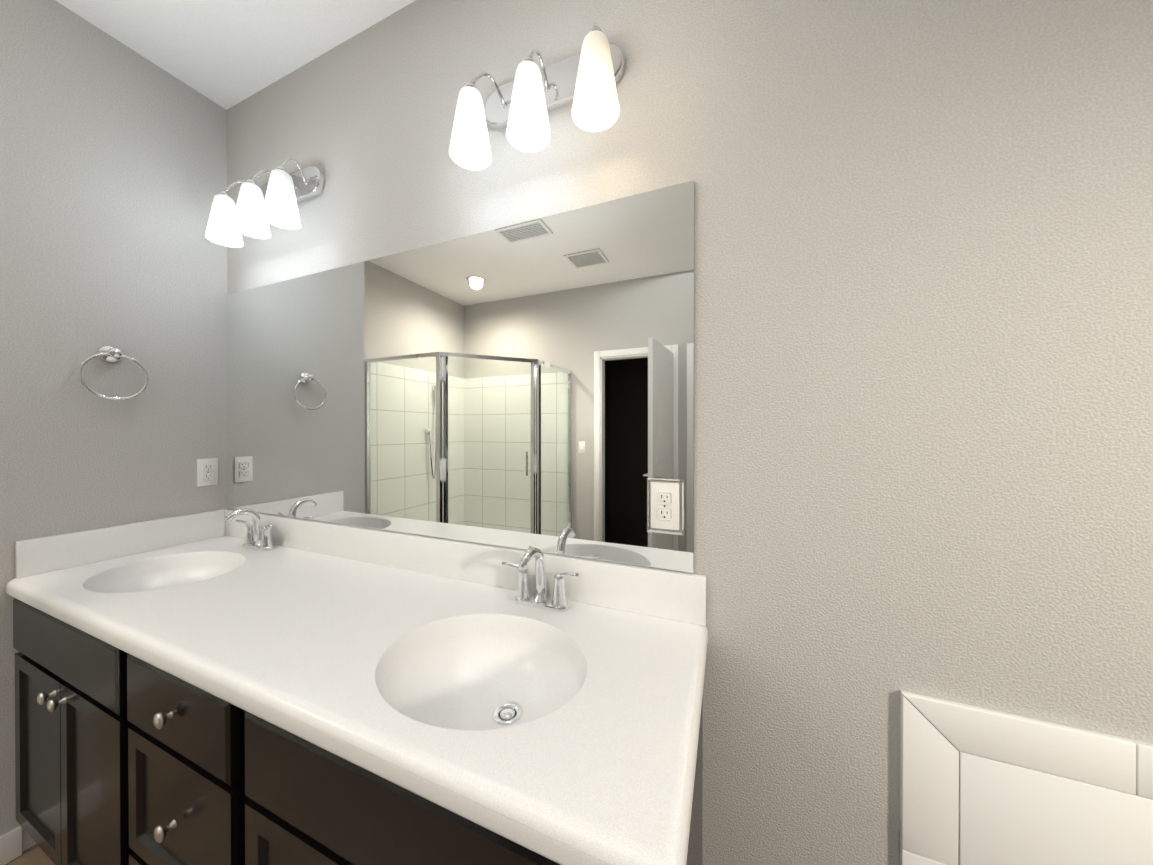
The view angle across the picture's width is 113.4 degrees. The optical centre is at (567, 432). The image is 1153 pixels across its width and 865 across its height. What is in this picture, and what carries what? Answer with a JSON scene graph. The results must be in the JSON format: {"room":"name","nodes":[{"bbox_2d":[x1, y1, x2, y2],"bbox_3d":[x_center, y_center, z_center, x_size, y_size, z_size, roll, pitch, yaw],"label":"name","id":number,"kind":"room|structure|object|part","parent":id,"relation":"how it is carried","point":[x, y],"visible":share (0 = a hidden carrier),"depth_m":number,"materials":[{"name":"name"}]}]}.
{"room":"bathroom","nodes":[
{"label":"bathroom","id":0,"kind":"room"},
{"bbox_2d":[5,844,54,864],"bbox_3d":[-0.684,1.350,-0.594,4.920,0.050,3.750,0,0,23],"label":"floor","id":1,"kind":"structure","parent":0,"point":[35,854],"depth_m":1.17,"materials":[{"name":"brown wood"}]},
{"bbox_2d":[6,592,706,864],"bbox_3d":[-0.702,0.908,1.022,1.978,0.817,0.575,0,0,23],"label":"bathroom vanity","id":2,"kind":"object","parent":1,"relation":"on","point":[120,759],"depth_m":0.78,"materials":[{"name":"black"}]},
{"bbox_3d":[-1.531,0.933,1.102,0.348,0.512,0.019,0,0,23],"label":"door","id":3,"kind":"part","parent":2,"relation":"part of","materials":[{"name":"black wood"}]},
{"bbox_3d":[-1.410,0.714,1.024,0.032,0.032,0.028,0,0,23],"label":"knob","id":4,"kind":"part","parent":2,"relation":"part of","materials":[{"name":"silver metal"}]},
{"bbox_3d":[-1.346,0.714,0.997,0.032,0.032,0.028,0,0,23],"label":"knob","id":5,"kind":"part","parent":2,"relation":"part of","materials":[{"name":"silver metal"}]},
{"bbox_3d":[-1.206,0.934,0.965,0.348,0.512,0.019,0,0,23],"label":"door","id":6,"kind":"part","parent":2,"relation":"part of","materials":[{"name":"black wood"}]},
{"bbox_3d":[-0.818,1.081,0.801,0.410,0.220,0.019,0,0,23],"label":"drawer","id":7,"kind":"part","parent":2,"relation":"part of","materials":[{"name":"black wood"}]},
{"bbox_3d":[-0.827,0.586,0.777,0.032,0.032,0.028,0,0,23],"label":"knob","id":8,"kind":"part","parent":2,"relation":"part of","materials":[{"name":"silver metal"}]},
{"bbox_3d":[-0.827,0.817,0.778,0.032,0.032,0.028,0,0,23],"label":"knob","id":9,"kind":"part","parent":2,"relation":"part of","materials":[{"name":"silver metal"}]},
{"bbox_3d":[-0.819,0.585,0.797,0.410,0.157,0.023,0,0,23],"label":"drawer","id":10,"kind":"part","parent":2,"relation":"part of","materials":[{"name":"black wood"}]},
{"bbox_3d":[-0.818,0.816,0.800,0.410,0.275,0.019,0,0,23],"label":"drawer","id":11,"kind":"part","parent":2,"relation":"part of","materials":[{"name":"black wood"}]},
{"bbox_3d":[-0.417,0.935,0.631,0.368,0.512,0.019,0,0,23],"label":"door","id":12,"kind":"part","parent":2,"relation":"part of","materials":[{"name":"black wood"}]},
{"bbox_2d":[6,536,707,864],"bbox_3d":[-0.694,0.475,1.027,1.990,0.048,0.558,0,0,23],"label":"countertop","id":13,"kind":"structure","parent":2,"relation":"on","point":[572,730],"depth_m":0.78,"materials":[{"name":"white stone"}]},
{"bbox_2d":[83,551,245,592],"bbox_3d":[-1.305,0.518,1.247,0.426,0.136,0.356,0,0,23],"label":"sink","id":14,"kind":"object","parent":13,"relation":"in","point":[167,572],"depth_m":1.35,"materials":[{"name":"ceramic"}]},
{"bbox_2d":[224,508,274,550],"bbox_3d":[-1.223,0.367,1.439,0.223,0.162,0.133,0,0,23],"label":"faucet","id":15,"kind":"object","parent":13,"relation":"on","point":[257,537],"depth_m":1.46,"materials":[{"name":"silver metal"}]},
{"bbox_2d":[375,614,586,729],"bbox_3d":[-0.170,0.520,0.759,0.426,0.136,0.356,0,0,23],"label":"sink","id":16,"kind":"object","parent":13,"relation":"in","point":[444,671],"depth_m":0.84,"materials":[{"name":"ceramic"}]},
{"bbox_2d":[502,547,578,611],"bbox_3d":[-0.086,0.370,0.958,0.223,0.162,0.133,0,0,23],"label":"faucet","id":17,"kind":"object","parent":13,"relation":"on","point":[522,600],"depth_m":0.98,"materials":[{"name":"silver metal"}]},
{"bbox_2d":[0,0,226,851],"bbox_3d":[-2.017,-0.052,1.511,0.820,2.735,0.700,0,0,23],"label":"wall","id":18,"kind":"structure","parent":0,"point":[113,167],"depth_m":1.33,"materials":[{"name":"paint"}]},
{"bbox_2d":[0,825,21,864],"bbox_3d":[-1.738,1.272,1.108,0.012,0.090,0.164,0,0,23],"label":"baseboard","id":19,"kind":"structure","parent":18,"relation":"attached to","point":[11,845],"depth_m":1.16,"materials":[{"name":"white wood"}]},
{"bbox_2d":[78,345,148,399],"bbox_3d":[-1.610,-0.213,1.342,0.059,0.199,0.169,0,0,23],"label":"towel ring","id":20,"kind":"object","parent":18,"relation":"attached to","point":[109,353],"visible":0.98,"depth_m":1.33,"materials":[{"name":"silver metal"}]},
{"bbox_2d":[14,509,225,579],"bbox_3d":[-1.602,0.392,1.409,0.019,0.113,0.523,0,0,23],"label":"backsplash","id":21,"kind":"structure","parent":18,"relation":"attached to","point":[42,554],"depth_m":1.34,"materials":[{"name":"white stone"}]},
{"bbox_2d":[197,458,217,486],"bbox_3d":[-1.526,0.168,1.606,0.008,0.115,0.070,0,0,23],"label":"outlet","id":22,"kind":"object","parent":18,"relation":"attached to","point":[207,472],"visible":1,"depth_m":1.60,"materials":[{"name":"white plastic"}]},
{"bbox_2d":[55,0,415,109],"bbox_3d":[-0.489,-1.437,-0.146,4.920,0.050,2.750,0,0,23],"label":"ceiling","id":23,"kind":"structure","parent":0,"point":[226,54],"depth_m":1.34,"materials":[{"name":"paint"}]},
{"bbox_2d":[227,0,1152,864],"bbox_3d":[0.027,-0.050,1.081,4.920,2.735,0.100,0,0,23],"label":"wall","id":24,"kind":"structure","parent":0,"point":[923,346],"depth_m":0.79,"materials":[{"name":"paint"}]},
{"bbox_2d":[205,157,324,246],"bbox_3d":[-1.138,-0.866,1.414,0.457,0.264,0.182,0,0,23],"label":"sconce","id":25,"kind":"object","parent":24,"relation":"attached to","point":[274,200],"visible":1,"depth_m":1.38,"materials":[{"name":"white glass"}]},
{"bbox_3d":[-1.312,-0.818,1.448,0.109,0.168,0.109,0,0,23],"label":"lamp shade","id":26,"kind":"part","parent":25,"relation":"part of","materials":[{"name":"white glass"}]},
{"bbox_3d":[-1.284,-0.946,1.485,0.063,0.091,0.132,0,0,23],"label":"arm","id":27,"kind":"part","parent":25,"relation":"part of"},
{"bbox_3d":[-1.152,-0.818,1.380,0.109,0.168,0.109,0,0,23],"label":"lamp shade","id":28,"kind":"part","parent":25,"relation":"part of","materials":[{"name":"white glass"}]},
{"bbox_3d":[-1.134,-0.946,1.422,0.040,0.091,0.132,0,0,23],"label":"arm","id":29,"kind":"part","parent":25,"relation":"part of"},
{"bbox_3d":[-0.992,-0.818,1.313,0.109,0.168,0.109,0,0,23],"label":"lamp shade","id":30,"kind":"part","parent":25,"relation":"part of","materials":[{"name":"white glass"}]},
{"bbox_3d":[-0.985,-0.945,1.359,0.063,0.091,0.132,0,0,23],"label":"arm","id":31,"kind":"part","parent":25,"relation":"part of"},
{"bbox_3d":[-1.107,-0.946,1.488,0.420,0.104,0.022,0,0,23],"label":"plate","id":32,"kind":"part","parent":25,"relation":"part of","materials":[{"name":"silver metal"}]},
{"bbox_2d":[226,180,693,572],"bbox_3d":[-0.600,-0.134,1.286,1.957,0.936,0.006,0,0,23],"label":"mirror","id":33,"kind":"object","parent":24,"relation":"attached to","point":[526,385],"visible":1,"depth_m":1.12,"materials":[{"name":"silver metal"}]},
{"bbox_2d":[226,508,705,623],"bbox_3d":[-0.590,0.393,1.276,1.986,0.113,0.019,0,0,23],"label":"backsplash","id":34,"kind":"structure","parent":24,"relation":"attached to","point":[671,595],"depth_m":1.10,"materials":[{"name":"white stone"}]},
{"bbox_2d":[449,22,624,169],"bbox_3d":[-0.082,-0.864,0.968,0.457,0.264,0.182,0,0,23],"label":"sconce","id":35,"kind":"object","parent":24,"relation":"attached to","point":[532,94],"visible":1,"depth_m":0.96,"materials":[{"name":"white glass"}]},
{"bbox_3d":[-0.257,-0.816,1.002,0.109,0.168,0.109,0,0,23],"label":"lamp shade","id":36,"kind":"part","parent":35,"relation":"part of","materials":[{"name":"white glass"}]},
{"bbox_3d":[-0.229,-0.944,1.039,0.063,0.091,0.132,0,0,23],"label":"arm","id":37,"kind":"part","parent":35,"relation":"part of"},
{"bbox_3d":[-0.097,-0.816,0.934,0.109,0.168,0.109,0,0,23],"label":"lamp shade","id":38,"kind":"part","parent":35,"relation":"part of","materials":[{"name":"white glass"}]},
{"bbox_3d":[-0.079,-0.943,0.976,0.040,0.091,0.132,0,0,23],"label":"arm","id":39,"kind":"part","parent":35,"relation":"part of"},
{"bbox_3d":[-0.051,-0.944,1.041,0.420,0.104,0.022,0,0,23],"label":"plate","id":40,"kind":"part","parent":35,"relation":"part of","materials":[{"name":"silver metal"}]},
{"bbox_3d":[0.071,-0.943,0.912,0.063,0.091,0.132,0,0,23],"label":"arm","id":41,"kind":"part","parent":35,"relation":"part of"},
{"bbox_3d":[0.064,-0.816,0.866,0.109,0.168,0.109,0,0,23],"label":"lamp shade","id":42,"kind":"part","parent":35,"relation":"part of","materials":[{"name":"white glass"}]},
{"bbox_2d":[650,482,679,530],"bbox_3d":[0.238,0.181,0.932,0.070,0.115,0.008,0,0,23],"label":"outlet","id":43,"kind":"object","parent":24,"relation":"attached to","point":[664,505],"visible":1,"depth_m":0.93,"materials":[{"name":"white plastic"}]},
{"bbox_2d":[900,690,1152,864],"bbox_3d":[1.417,0.913,0.438,1.635,0.791,0.008,0,0,23],"label":"tile trim","id":44,"kind":"structure","parent":24,"relation":"attached to","point":[1133,740],"depth_m":0.71,"materials":[{"name":"white"}]},
{"bbox_2d":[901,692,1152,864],"bbox_3d":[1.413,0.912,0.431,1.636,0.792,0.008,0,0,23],"label":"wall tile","id":45,"kind":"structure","parent":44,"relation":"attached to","point":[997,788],"depth_m":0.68,"materials":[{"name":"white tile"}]}
]}

